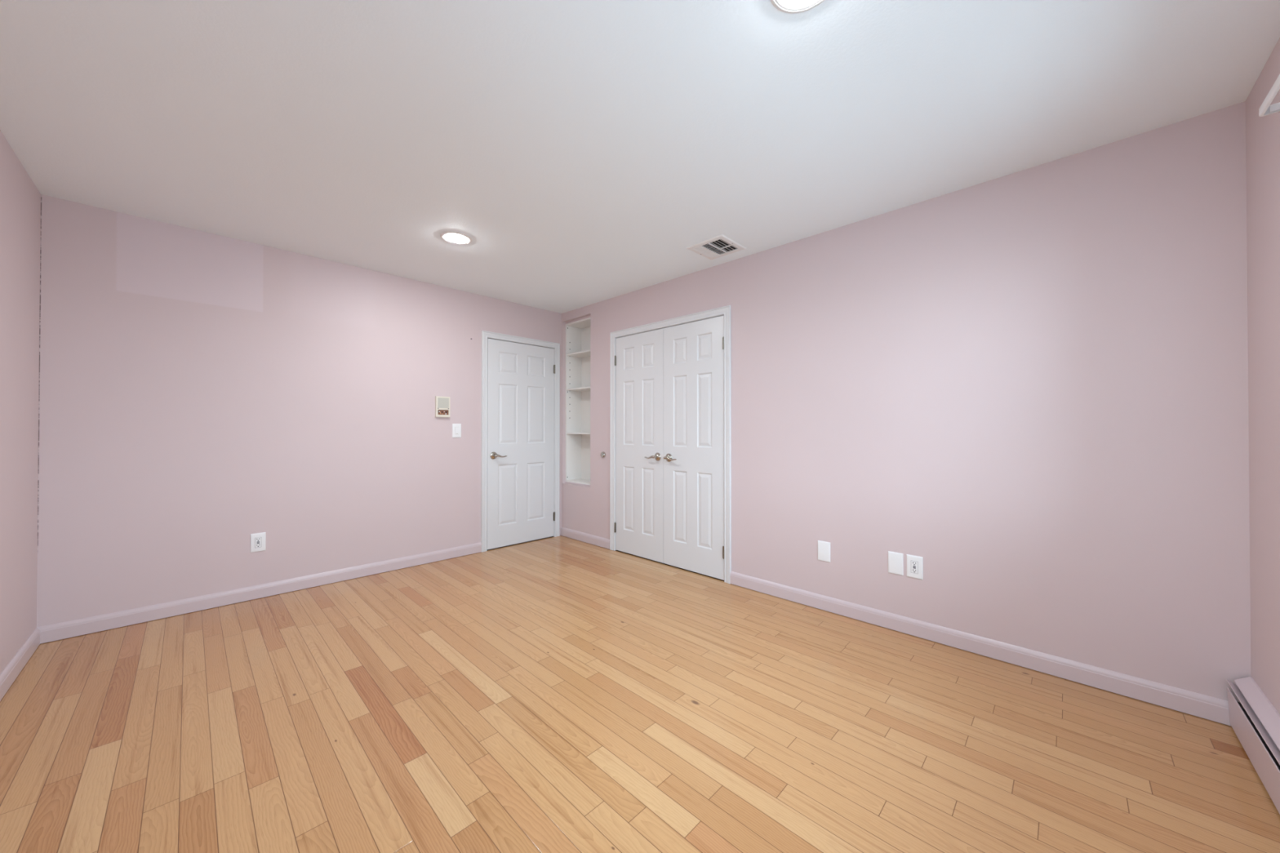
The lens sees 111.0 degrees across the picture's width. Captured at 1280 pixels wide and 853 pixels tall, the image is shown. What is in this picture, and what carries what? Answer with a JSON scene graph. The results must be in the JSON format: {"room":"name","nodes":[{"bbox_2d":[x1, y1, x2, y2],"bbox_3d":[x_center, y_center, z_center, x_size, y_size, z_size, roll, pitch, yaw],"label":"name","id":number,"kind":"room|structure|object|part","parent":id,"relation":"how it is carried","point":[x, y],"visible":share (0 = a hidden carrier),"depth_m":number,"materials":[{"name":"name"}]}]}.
{"room":"empty bedroom","nodes":[
{"label":"empty bedroom","id":0,"kind":"room"},
{"bbox_2d":[0,130,40,674],"bbox_3d":[-1.693,-0.054,0.772,4.738,2.440,0.120,0,-1,44],"label":"wall","id":1,"kind":"structure","parent":0,"point":[20,197],"depth_m":2.10,"materials":[{"name":"pink paint"}]},
{"bbox_2d":[0,627,39,701],"bbox_3d":[-1.642,1.119,0.808,4.485,0.089,0.014,0,-1,44],"label":"baseboard","id":2,"kind":"structure","parent":1,"relation":"attached to","point":[7,677],"depth_m":2.08,"materials":[{"name":"pink wood"}]},
{"bbox_2d":[36,194,561,626],"bbox_3d":[-2.035,-0.033,3.728,0.120,2.440,3.874,0,-1,44],"label":"wall","id":3,"kind":"structure","parent":0,"point":[201,393],"depth_m":2.94,"materials":[{"name":"pink paint"}]},
{"bbox_2d":[250,532,266,552],"bbox_3d":[-2.625,0.797,3.025,0.010,0.126,0.080,0,-1,44],"label":"wall outlet","id":4,"kind":"object","parent":3,"relation":"attached to","point":[258,540],"visible":1,"depth_m":3.02,"materials":[{"name":"white plastic"}]},
{"bbox_2d":[254,537,261,547],"bbox_3d":[-2.623,0.796,3.023,0.003,0.066,0.033,0,-1,44],"label":"receptacle","id":5,"kind":"object","parent":4,"relation":"attached to","point":[257,540],"depth_m":3.02,"materials":[{"name":"white plastic"}]},
{"bbox_2d":[36,542,481,644],"bbox_3d":[-2.380,1.136,3.271,0.014,0.089,2.510,0,-1,44],"label":"baseboard","id":6,"kind":"structure","parent":3,"relation":"attached to","point":[63,630],"depth_m":2.92,"materials":[{"name":"pink wood"}]},
{"bbox_2d":[435,395,449,417],"bbox_3d":[-1.755,-0.175,3.914,0.025,0.182,0.122,0,-1,44],"label":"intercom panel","id":7,"kind":"object","parent":3,"relation":"attached to","point":[442,403],"visible":1,"depth_m":3.90,"materials":[{"name":"beige plastic"}]},
{"bbox_2d":[437,397,448,408],"bbox_3d":[-1.746,-0.209,3.908,0.004,0.090,0.098,0,-1,44],"label":"speaker grille","id":8,"kind":"object","parent":7,"relation":"attached to","point":[442,402],"depth_m":3.91,"materials":[{"name":"white plastic"}]},
{"bbox_2d":[452,423,461,437],"bbox_3d":[-1.669,0.038,4.010,0.011,0.126,0.080,0,-1,44],"label":"light switch","id":9,"kind":"object","parent":3,"relation":"attached to","point":[456,428],"visible":1,"depth_m":4.01,"materials":[{"name":"white plastic"}]},
{"bbox_2d":[480,330,559,551],"bbox_3d":[-1.215,0.141,4.517,0.080,2.103,0.891,0,-1,44],"label":"door frame","id":10,"kind":"structure","parent":3,"relation":"attached to","point":[485,335],"depth_m":4.41,"materials":[{"name":"white wood"}]},
{"bbox_2d":[487,338,555,549],"bbox_3d":[-1.184,0.169,4.494,0.100,2.029,0.776,0,-1,44],"label":"door","id":11,"kind":"structure","parent":3,"relation":"in","point":[521,376],"depth_m":4.47,"materials":[{"name":"white wood"}]},
{"bbox_3d":[-1.411,0.282,4.259,0.030,0.072,0.072,0,-1,44],"label":"handle","id":12,"kind":"part","parent":11,"relation":"part of","materials":[{"name":"silver metal"}]},
{"bbox_3d":[-1.351,0.284,4.276,0.036,0.032,0.130,0,-1,44],"label":"lever","id":13,"kind":"part","parent":11,"relation":"part of","materials":[{"name":"silver metal"}]},
{"bbox_2d":[0,535,1279,852],"bbox_3d":[-0.383,1.236,2.107,4.738,0.120,3.874,0,-1,44],"label":"floor","id":14,"kind":"structure","parent":0,"point":[561,694],"depth_m":1.68,"materials":[{"name":"brown wood"}]},
{"bbox_2d":[0,0,1279,313],"bbox_3d":[-0.382,-1.324,2.125,4.738,0.120,3.874,0,-1,44],"label":"ceiling","id":15,"kind":"structure","parent":0,"point":[580,148],"depth_m":1.75,"materials":[{"name":"white paint"}]},
{"bbox_2d":[440,231,472,244],"bbox_3d":[-1.225,-1.252,2.937,0.198,0.014,0.198,0,-1,44],"label":"recessed light","id":16,"kind":"object","parent":15,"relation":"in","point":[455,237],"visible":1,"depth_m":2.92,"materials":[{"name":"white plastic"}]},
{"bbox_2d":[686,234,746,259],"bbox_3d":[0.536,-1.252,3.097,0.300,0.010,0.300,0,-1,44],"label":"ceiling vent","id":17,"kind":"object","parent":15,"relation":"in","point":[720,246],"visible":1,"depth_m":3.08,"materials":[{"name":"white metal"}]},
{"bbox_2d":[770,0,825,13],"bbox_3d":[0.469,-1.263,1.252,0.198,0.014,0.198,0,-1,44],"label":"recessed light","id":18,"kind":"object","parent":15,"relation":"in","point":[784,6],"visible":1,"depth_m":1.32,"materials":[{"name":"white plastic"}]},
{"bbox_2d":[561,101,1250,702],"bbox_3d":[0.901,-0.035,3.347,4.618,2.440,0.320,0,-1,44],"label":"wall","id":19,"kind":"structure","parent":0,"point":[1030,385],"depth_m":2.18,"materials":[{"name":"pink paint"}]},
{"bbox_2d":[565,317,590,484],"bbox_3d":[-0.575,-0.263,4.773,0.480,1.743,0.217,0,-1,44],"label":"shelf unit","id":20,"kind":"object","parent":19,"relation":"attached to","point":[578,332],"visible":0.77,"depth_m":4.93,"materials":[{"name":"white wood"}]},
{"bbox_3d":[-0.744,-0.262,4.933,0.016,1.743,0.209,0,-1,44],"label":"panel","id":21,"kind":"part","parent":20,"relation":"part of","materials":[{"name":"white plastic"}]},
{"bbox_3d":[-0.578,-1.125,4.777,0.448,0.018,0.209,0,-1,44],"label":"panel","id":22,"kind":"part","parent":20,"relation":"part of","materials":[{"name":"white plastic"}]},
{"bbox_3d":[-0.577,0.074,4.769,0.447,0.016,0.206,0,-1,44],"label":"shelf","id":23,"kind":"part","parent":20,"relation":"part of","materials":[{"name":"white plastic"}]},
{"bbox_3d":[-0.577,-0.408,4.772,0.447,0.016,0.206,0,-1,44],"label":"shelf","id":24,"kind":"part","parent":20,"relation":"part of","materials":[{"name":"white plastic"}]},
{"bbox_3d":[-0.577,-0.791,4.775,0.447,0.016,0.206,0,-1,44],"label":"shelf","id":25,"kind":"part","parent":20,"relation":"part of","materials":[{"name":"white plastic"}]},
{"bbox_3d":[-0.578,0.600,4.764,0.448,0.018,0.209,0,-1,44],"label":"panel","id":26,"kind":"part","parent":20,"relation":"part of","materials":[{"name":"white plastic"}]},
{"bbox_3d":[-0.502,-0.262,4.848,0.480,1.743,0.008,0,-1,44],"label":"panel","id":27,"kind":"part","parent":20,"relation":"part of","materials":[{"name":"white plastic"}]},
{"bbox_2d":[560,526,609,549],"bbox_3d":[-0.578,1.145,4.547,0.812,0.089,0.014,0,-1,44],"label":"baseboard","id":28,"kind":"structure","parent":19,"relation":"attached to","point":[584,537],"depth_m":4.52,"materials":[{"name":"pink wood"}]},
{"bbox_2d":[600,451,605,457],"bbox_3d":[-0.367,0.279,4.342,0.060,0.060,0.022,0,-1,44],"label":"door stop","id":29,"kind":"object","parent":19,"relation":"attached to","point":[602,454],"visible":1,"depth_m":4.33,"materials":[{"name":"silver metal"}]},
{"bbox_2d":[614,328,663,563],"bbox_3d":[-0.032,0.166,4.012,0.622,2.029,0.100,0,-1,44],"label":"door","id":30,"kind":"structure","parent":19,"relation":"in","point":[638,357],"depth_m":4.00,"materials":[{"name":"white wood"}]},
{"bbox_3d":[0.085,0.266,3.853,0.130,0.032,0.036,0,-1,44],"label":"lever","id":31,"kind":"part","parent":30,"relation":"part of","materials":[{"name":"silver metal"}]},
{"bbox_3d":[0.145,0.264,3.837,0.072,0.072,0.030,0,-1,44],"label":"handle","id":32,"kind":"part","parent":30,"relation":"part of","materials":[{"name":"silver metal"}]},
{"bbox_2d":[609,305,731,583],"bbox_3d":[0.221,0.137,3.819,1.354,2.103,0.080,0,-1,44],"label":"door frame","id":33,"kind":"structure","parent":19,"relation":"attached to","point":[725,311],"depth_m":3.45,"materials":[{"name":"white wood"}]},
{"bbox_2d":[663,315,724,580],"bbox_3d":[0.417,0.163,3.575,0.626,2.029,0.100,0,-1,44],"label":"door","id":34,"kind":"structure","parent":19,"relation":"in","point":[694,352],"depth_m":3.57,"materials":[{"name":"white wood"}]},
{"bbox_3d":[0.237,0.266,3.748,0.072,0.072,0.030,0,-1,44],"label":"handle","id":35,"kind":"part","parent":34,"relation":"part of","materials":[{"name":"silver metal"}]},
{"bbox_3d":[0.254,0.267,3.688,0.130,0.032,0.036,0,-1,44],"label":"lever","id":36,"kind":"part","parent":34,"relation":"part of","materials":[{"name":"silver metal"}]},
{"bbox_2d":[817,540,830,562],"bbox_3d":[1.185,0.804,2.835,0.080,0.126,0.008,0,-1,44],"label":"blank wall plate","id":37,"kind":"object","parent":19,"relation":"attached to","point":[824,548],"visible":1,"depth_m":2.83,"materials":[{"name":"white plastic"}]},
{"bbox_2d":[888,551,903,575],"bbox_3d":[1.480,0.792,2.548,0.078,0.125,0.008,0,-1,44],"label":"blank wall plate","id":38,"kind":"object","parent":19,"relation":"attached to","point":[895,560],"visible":1,"depth_m":2.54,"materials":[{"name":"white plastic"}]},
{"bbox_2d":[906,554,923,579],"bbox_3d":[1.548,0.792,2.480,0.080,0.126,0.010,0,-1,44],"label":"wall outlet","id":39,"kind":"object","parent":19,"relation":"attached to","point":[914,563],"visible":1,"depth_m":2.48,"materials":[{"name":"white plastic"}]},
{"bbox_2d":[911,560,917,573],"bbox_3d":[1.546,0.792,2.478,0.033,0.066,0.003,0,-1,44],"label":"receptacle","id":40,"kind":"object","parent":39,"relation":"attached to","point":[913,563],"depth_m":2.48,"materials":[{"name":"white plastic"}]},
{"bbox_2d":[729,571,1231,725],"bbox_3d":[1.516,1.132,2.505,2.326,0.089,0.014,0,-1,44],"label":"baseboard","id":41,"kind":"structure","parent":19,"relation":"attached to","point":[1197,704],"depth_m":2.16,"materials":[{"name":"pink wood"}]},
{"bbox_2d":[1245,37,1279,714],"bbox_3d":[1.201,-0.056,0.433,0.120,2.440,3.434,0,-1,44],"label":"wall","id":42,"kind":"structure","parent":0,"point":[1262,133],"depth_m":1.57,"materials":[{"name":"pink paint"}]},
{"bbox_2d":[1226,676,1279,813],"bbox_3d":[1.135,1.058,0.487,0.061,0.214,3.404,0,-1,44],"label":"baseboard heater","id":43,"kind":"object","parent":42,"relation":"attached to","point":[1255,721],"visible":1,"depth_m":1.50,"materials":[{"name":"white metal"}]},
{"bbox_2d":[1258,74,1279,116],"bbox_3d":[1.191,-1.007,0.558,0.060,0.044,2.322,0,-1,44],"label":"curtain rod","id":44,"kind":"object","parent":42,"relation":"attached to","point":[1265,109],"visible":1,"depth_m":1.36,"materials":[{"name":"white metal"}]}
]}

